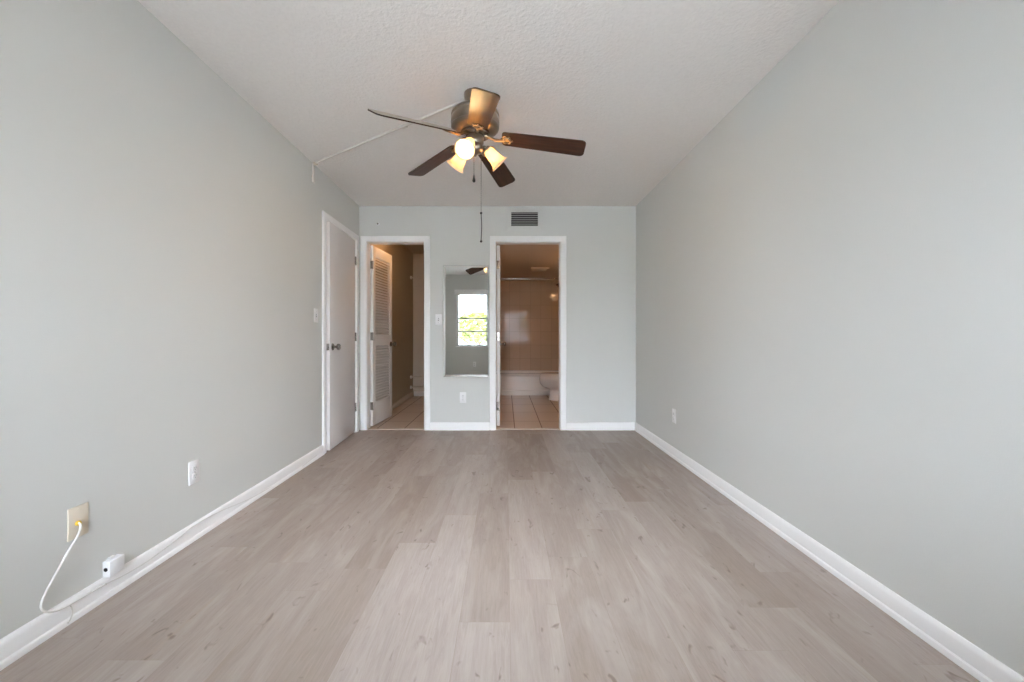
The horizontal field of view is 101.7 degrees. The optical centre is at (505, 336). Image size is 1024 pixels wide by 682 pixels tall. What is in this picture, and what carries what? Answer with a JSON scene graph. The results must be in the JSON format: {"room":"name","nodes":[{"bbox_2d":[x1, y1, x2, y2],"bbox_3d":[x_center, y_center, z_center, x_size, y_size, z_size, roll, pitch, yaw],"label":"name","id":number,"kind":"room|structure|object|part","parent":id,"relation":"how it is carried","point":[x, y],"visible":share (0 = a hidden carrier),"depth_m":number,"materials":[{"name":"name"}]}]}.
{"room":"empty bedroom","nodes":[
{"label":"empty bedroom","id":0,"kind":"room"},
{"bbox_2d":[0,0,358,638],"bbox_3d":[-1.696,-0.167,2.046,0.260,2.560,5.196,0,0,-1],"label":"wall","id":1,"kind":"structure","parent":0,"point":[161,238],"depth_m":1.75,"materials":[{"name":"white paint"}]},
{"bbox_2d":[67,605,72,622],"bbox_3d":[-1.537,0.971,1.466,0.012,0.058,0.028,0,0,-21],"label":"wire loop","id":2,"kind":"object","parent":1,"relation":"attached to","point":[69,605],"visible":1,"depth_m":1.48,"materials":[{"name":"white plastic"}]},
{"bbox_2d":[67,502,88,541],"bbox_3d":[-1.552,0.671,1.516,0.015,0.115,0.074,0,0,-1],"label":"jack plate","id":3,"kind":"object","parent":1,"relation":"attached to","point":[80,513],"visible":0.84,"depth_m":1.51,"materials":[{"name":"beige plastic"}]},
{"bbox_2d":[39,522,106,612],"bbox_3d":[-1.536,0.813,1.493,0.024,0.287,0.233,0,0,0],"label":"coaxial cable","id":4,"kind":"object","parent":3,"relation":"hanging from","point":[79,523],"visible":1,"depth_m":1.45,"materials":[{"name":"white plastic"}]},
{"bbox_2d":[103,554,123,576],"bbox_3d":[-1.546,0.897,1.643,0.030,0.065,0.065,0,0,-1],"label":"box","id":5,"kind":"object","parent":1,"relation":"attached to","point":[113,564],"visible":1,"depth_m":1.63,"materials":[{"name":"white plastic"}]},
{"bbox_2d":[0,445,323,670],"bbox_3d":[-1.549,0.972,1.578,0.022,0.083,4.035,0,0,-1],"label":"baseboard","id":6,"kind":"structure","parent":1,"relation":"attached to","point":[24,639],"depth_m":1.70,"materials":[{"name":"white paint"}]},
{"bbox_2d":[188,459,198,485],"bbox_3d":[-1.562,0.676,2.090,0.010,0.115,0.070,0,0,-1],"label":"wall outlet","id":7,"kind":"object","parent":1,"relation":"attached to","point":[193,466],"visible":1,"depth_m":2.08,"materials":[{"name":"white plastic"}]},
{"bbox_2d":[106,455,316,583],"bbox_3d":[-1.554,0.971,2.530,0.009,0.072,1.857,0,0,-1],"label":"wire","id":8,"kind":"object","parent":1,"relation":"attached to","point":[316,455],"visible":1,"depth_m":2.00,"materials":[{"name":"white"}]},
{"bbox_2d":[312,163,314,182],"bbox_3d":[-1.579,-1.347,3.420,0.012,0.159,0.028,0,0,-1],"label":"cable cover","id":9,"kind":"object","parent":1,"relation":"attached to","point":[313,165],"visible":0.94,"depth_m":3.41,"materials":[{"name":"white plastic"}]},
{"bbox_2d":[314,308,317,322],"bbox_3d":[-1.576,-0.179,3.473,0.019,0.115,0.070,0,0,-1],"label":"light switch","id":10,"kind":"object","parent":1,"relation":"attached to","point":[315,310],"visible":1,"depth_m":3.46,"materials":[{"name":"white plastic"}]},
{"bbox_2d":[322,211,358,453],"bbox_3d":[-1.643,-0.038,4.045,0.147,2.103,0.896,0,0,0],"label":"door frame","id":11,"kind":"structure","parent":1,"relation":"attached to","point":[326,217],"depth_m":3.65,"materials":[{"name":"white paint"}]},
{"bbox_2d":[327,221,356,449],"bbox_3d":[-1.557,-0.009,4.047,0.104,2.017,0.771,0,0,-4],"label":"door","id":12,"kind":"structure","parent":1,"relation":"in","point":[341,259],"depth_m":3.92,"materials":[{"name":"white paint"}]},
{"bbox_3d":[-1.520,0.088,3.738,0.069,0.064,0.064,0,0,-4],"label":"knob","id":13,"kind":"part","parent":12,"relation":"part of","materials":[{"name":"silver metal"}]},
{"bbox_2d":[373,245,412,402],"bbox_3d":[-1.672,-0.182,5.955,0.156,2.590,2.589,0,0,0],"label":"wall","id":14,"kind":"structure","parent":0,"point":[402,258],"depth_m":6.36,"materials":[{"name":"beige paint"}]},
{"bbox_2d":[392,392,413,409],"bbox_3d":[-1.583,0.972,5.915,0.022,0.083,2.468,0,0,0],"label":"baseboard","id":15,"kind":"structure","parent":14,"relation":"attached to","point":[402,400],"depth_m":6.37,"materials":[{"name":"beige paint"}]},
{"bbox_2d":[410,376,423,378],"bbox_3d":[-1.198,0.671,6.970,0.793,0.056,0.056,0,0,0],"label":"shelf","id":16,"kind":"object","parent":14,"relation":"attached to","point":[411,377],"visible":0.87,"depth_m":6.96,"materials":[{"name":"beige paint"}]},
{"bbox_2d":[410,386,423,388],"bbox_3d":[-1.198,0.839,6.970,0.793,0.056,0.056,0,0,0],"label":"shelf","id":17,"kind":"object","parent":14,"relation":"attached to","point":[411,387],"visible":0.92,"depth_m":6.96,"materials":[{"name":"beige paint"}]},
{"bbox_2d":[404,245,423,253],"bbox_3d":[-1.250,-1.487,5.995,1.300,0.120,2.709,0,0,0],"label":"ceiling","id":18,"kind":"structure","parent":0,"point":[415,249],"depth_m":6.72,"materials":[{"name":"beige paint"}]},
{"bbox_2d":[413,254,423,391],"bbox_3d":[-1.225,-0.182,7.200,1.050,2.590,0.100,0,0,0],"label":"wall","id":19,"kind":"structure","parent":0,"point":[418,259],"depth_m":7.15,"materials":[{"name":"beige paint"}]},
{"bbox_2d":[414,391,423,395],"bbox_3d":[-1.195,0.972,7.139,0.770,0.083,0.022,0,0,0],"label":"baseboard","id":20,"kind":"structure","parent":19,"relation":"attached to","point":[416,393],"depth_m":7.14,"materials":[{"name":"white paint"}]},
{"bbox_2d":[138,0,839,205],"bbox_3d":[-0.292,-1.487,1.923,3.816,0.120,5.346,0,0,0],"label":"ceiling","id":21,"kind":"structure","parent":0,"point":[642,83],"depth_m":2.28,"materials":[{"name":"white paint"}]},
{"bbox_2d":[313,99,464,164],"bbox_3d":[-0.907,-1.419,2.964,1.637,0.016,0.028,0,0,34],"label":"cable raceway","id":22,"kind":"object","parent":21,"relation":"attached to","point":[406,125],"visible":0.98,"depth_m":2.89,"materials":[{"name":"white plastic"}]},
{"bbox_2d":[368,87,585,242],"bbox_3d":[-0.109,-0.992,2.445,1.149,0.870,1.275,0,0,0],"label":"ceiling fan","id":23,"kind":"object","parent":21,"relation":"hanging from","point":[475,120],"visible":1,"depth_m":2.40,"materials":[{"name":"brown wood"}]},
{"bbox_3d":[-0.473,-1.126,2.180,0.486,0.007,0.130,-12,40,-42],"label":"blade","id":24,"kind":"part","parent":23,"relation":"part of","materials":[{"name":"brown wood"}]},
{"bbox_3d":[-0.466,-1.149,2.734,0.486,0.007,0.130,-7,6,45],"label":"blade","id":25,"kind":"part","parent":23,"relation":"part of","materials":[{"name":"brown wood"}]},
{"bbox_3d":[-0.290,-1.061,2.531,0.136,0.140,0.124,0,0,0],"label":"lamp shade","id":26,"kind":"part","parent":23,"relation":"part of","materials":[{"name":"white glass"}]},
{"bbox_3d":[-0.229,-1.061,2.329,0.117,0.140,0.139,0,0,0],"label":"lamp shade","id":27,"kind":"part","parent":23,"relation":"part of","materials":[{"name":"white glass"}]},
{"bbox_3d":[-0.219,-1.076,2.344,0.055,0.077,0.076,0,0,0],"label":"bulb","id":28,"kind":"part","parent":23,"relation":"part of","materials":[{"name":"white glass"}]},
{"bbox_3d":[-0.121,-1.116,2.059,0.130,0.007,0.486,11,8,-10],"label":"blade","id":29,"kind":"part","parent":23,"relation":"part of","materials":[{"name":"brown wood"}]},
{"bbox_3d":[-0.060,-1.061,2.504,0.139,0.140,0.116,0,0,0],"label":"lamp shade","id":30,"kind":"part","parent":23,"relation":"part of","materials":[{"name":"white glass"}]},
{"bbox_3d":[-0.060,-1.147,2.833,0.130,0.007,0.486,-19,-11,15],"label":"blade","id":31,"kind":"part","parent":23,"relation":"part of","materials":[{"name":"brown wood"}]},
{"bbox_3d":[0.217,-1.126,2.430,0.486,0.007,0.130,9,-12,3],"label":"blade","id":32,"kind":"part","parent":23,"relation":"part of","materials":[{"name":"brown wood"}]},
{"bbox_2d":[0,395,979,681],"bbox_3d":[-0.133,1.062,3.750,3.534,0.101,8.640,0,0,0],"label":"floor","id":33,"kind":"structure","parent":0,"point":[392,555],"depth_m":1.69,"materials":[{"name":"laminate"}]},
{"bbox_2d":[368,428,423,429],"bbox_3d":[-1.204,1.020,4.583,0.621,0.026,0.035,0,0,0],"label":"threshold","id":34,"kind":"object","parent":33,"relation":"on","point":[368,428],"visible":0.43,"depth_m":4.58,"materials":[{"name":"beige paint"}]},
{"bbox_2d":[496,370,558,394],"bbox_3d":[0.340,0.825,7.593,1.516,0.377,0.747,0,0,0],"label":"bathtub","id":35,"kind":"object","parent":33,"relation":"on","point":[512,382],"visible":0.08,"depth_m":7.24,"materials":[{"name":"white ceramic"}]},
{"bbox_2d":[496,428,559,429],"bbox_3d":[0.240,1.020,4.583,0.698,0.026,0.035,0,0,0],"label":"threshold","id":36,"kind":"object","parent":33,"relation":"on","point":[496,428],"visible":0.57,"depth_m":4.58,"materials":[{"name":"beige paint"}]},
{"bbox_2d":[539,372,558,400],"bbox_3d":[0.893,0.635,6.740,0.707,0.755,0.460,0,0,0],"label":"toilet","id":37,"kind":"object","parent":33,"relation":"on","point":[550,380],"visible":0.38,"depth_m":6.63,"materials":[{"name":"white ceramic"}]},
{"bbox_3d":[0.801,0.616,6.740,0.518,0.020,0.368,0,0,0],"label":"seat","id":38,"kind":"part","parent":37,"relation":"part of","materials":[{"name":"white ceramic"}]},
{"bbox_3d":[0.802,0.594,6.740,0.516,0.023,0.366,0,0,0],"label":"lid","id":39,"kind":"part","parent":37,"relation":"part of","materials":[{"name":"white ceramic"}]},
{"bbox_2d":[359,206,635,429],"bbox_3d":[-0.182,-0.167,4.604,3.236,2.560,0.115,0,0,0],"label":"wall","id":40,"kind":"structure","parent":0,"point":[600,240],"depth_m":4.55,"materials":[{"name":"white paint"}]},
{"bbox_2d":[370,245,395,425],"bbox_3d":[-1.446,-0.015,4.956,0.103,2.021,0.612,0,0,5],"label":"door","id":41,"kind":"structure","parent":40,"relation":"in","point":[381,343],"depth_m":4.91,"materials":[{"name":"white paint"}]},
{"bbox_3d":[-1.479,0.418,4.965,0.035,0.641,0.456,0,0,5],"label":"louver panel","id":42,"kind":"part","parent":41,"relation":"part of","materials":[{"name":"white paint"}]},
{"bbox_3d":[-1.479,-0.465,4.965,0.035,0.896,0.456,0,0,5],"label":"louver panel","id":43,"kind":"part","parent":41,"relation":"part of","materials":[{"name":"white paint"}]},
{"bbox_2d":[360,236,429,429],"bbox_3d":[-1.204,-0.043,4.595,0.757,2.113,0.133,0,0,0],"label":"door frame","id":44,"kind":"structure","parent":40,"relation":"attached to","point":[365,241],"depth_m":4.53,"materials":[{"name":"white paint"}]},
{"bbox_2d":[435,314,441,324],"bbox_3d":[-0.735,-0.191,4.537,0.070,0.115,0.019,0,0,0],"label":"light switch","id":45,"kind":"object","parent":40,"relation":"attached to","point":[438,317],"visible":1,"depth_m":4.54,"materials":[{"name":"white plastic"}]},
{"bbox_2d":[430,422,489,429],"bbox_3d":[-0.501,0.972,4.535,0.645,0.083,0.022,0,0,0],"label":"baseboard","id":46,"kind":"structure","parent":40,"relation":"attached to","point":[433,425],"depth_m":4.53,"materials":[{"name":"white paint"}]},
{"bbox_2d":[460,392,465,402],"bbox_3d":[-0.469,0.660,4.541,0.070,0.115,0.010,0,0,0],"label":"wall outlet","id":47,"kind":"object","parent":40,"relation":"attached to","point":[462,394],"visible":1,"depth_m":4.54,"materials":[{"name":"white plastic"}]},
{"bbox_2d":[443,265,488,376],"bbox_3d":[-0.437,-0.173,4.541,0.494,1.213,0.010,0,0,0],"label":"wall mirror","id":48,"kind":"object","parent":40,"relation":"attached to","point":[465,287],"visible":1,"depth_m":4.54,"materials":[{"name":"grey mirror"}]},
{"bbox_2d":[496,245,505,425],"bbox_3d":[-0.056,-0.017,5.000,0.110,2.019,0.690,0,0,-1],"label":"door","id":49,"kind":"structure","parent":40,"relation":"in","point":[499,343],"depth_m":4.67,"materials":[{"name":"white paint"}]},
{"bbox_2d":[505,208,543,230],"bbox_3d":[0.202,-1.278,4.540,0.414,0.245,0.012,0,0,0],"label":"air vent","id":50,"kind":"object","parent":40,"relation":"in","point":[516,219],"visible":1,"depth_m":4.54,"materials":[{"name":"grey metal"}]},
{"bbox_2d":[490,236,565,429],"bbox_3d":[0.240,-0.043,4.595,0.834,2.113,0.133,0,0,0],"label":"door frame","id":51,"kind":"structure","parent":40,"relation":"attached to","point":[494,240],"depth_m":4.53,"materials":[{"name":"white paint"}]},
{"bbox_2d":[566,422,634,429],"bbox_3d":[1.030,0.972,4.535,0.743,0.083,0.022,0,0,0],"label":"baseboard","id":52,"kind":"structure","parent":40,"relation":"attached to","point":[569,425],"depth_m":4.53,"materials":[{"name":"white paint"}]},
{"bbox_2d":[496,281,558,369],"bbox_3d":[0.415,-0.182,8.020,1.770,2.590,0.100,0,0,0],"label":"wall","id":53,"kind":"structure","parent":0,"point":[529,310],"depth_m":7.97,"materials":[{"name":"beige tile"}]},
{"bbox_2d":[496,245,558,280],"bbox_3d":[0.415,-1.302,6.361,1.870,0.450,3.419,0,0,0],"label":"ceiling","id":54,"kind":"structure","parent":0,"point":[516,261],"depth_m":5.95,"materials":[{"name":"beige paint"}]},
{"bbox_2d":[530,268,548,270],"bbox_3d":[0.530,-1.071,6.620,0.280,0.012,0.280,0,0,0],"label":"ceiling vent","id":55,"kind":"object","parent":54,"relation":"in","point":[531,269],"visible":1,"depth_m":6.59,"materials":[{"name":"beige paint"}]},
{"bbox_2d":[636,0,1023,676],"bbox_3d":[1.486,-0.167,2.006,0.140,2.560,5.311,0,0,0],"label":"wall","id":56,"kind":"structure","parent":0,"point":[830,280],"depth_m":1.60,"materials":[{"name":"white paint"}]},
{"bbox_2d":[672,409,675,423],"bbox_3d":[1.411,0.664,3.504,0.010,0.115,0.070,0,0,0],"label":"wall outlet","id":57,"kind":"object","parent":56,"relation":"attached to","point":[673,410],"visible":1,"depth_m":3.49,"materials":[{"name":"white plastic"}]},
{"bbox_2d":[634,422,1023,681],"bbox_3d":[1.405,0.972,2.053,0.022,0.083,4.985,0,0,0],"label":"baseboard","id":58,"kind":"structure","parent":56,"relation":"attached to","point":[975,661],"depth_m":1.60,"materials":[{"name":"white paint"}]},
{"bbox_3d":[-0.460,-0.182,6.365,0.080,2.590,3.409,0,0,0],"label":"wall","id":59,"kind":"structure","parent":0,"visible":0},
{"bbox_2d":[496,278,558,279],"bbox_3d":[0.340,-1.009,7.240,1.520,0.068,0.068,0,0,0],"label":"shower rod","id":60,"kind":"object","parent":59,"relation":"attached to","point":[496,278],"visible":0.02,"depth_m":7.23,"materials":[{"name":"grey metal"}]}
]}

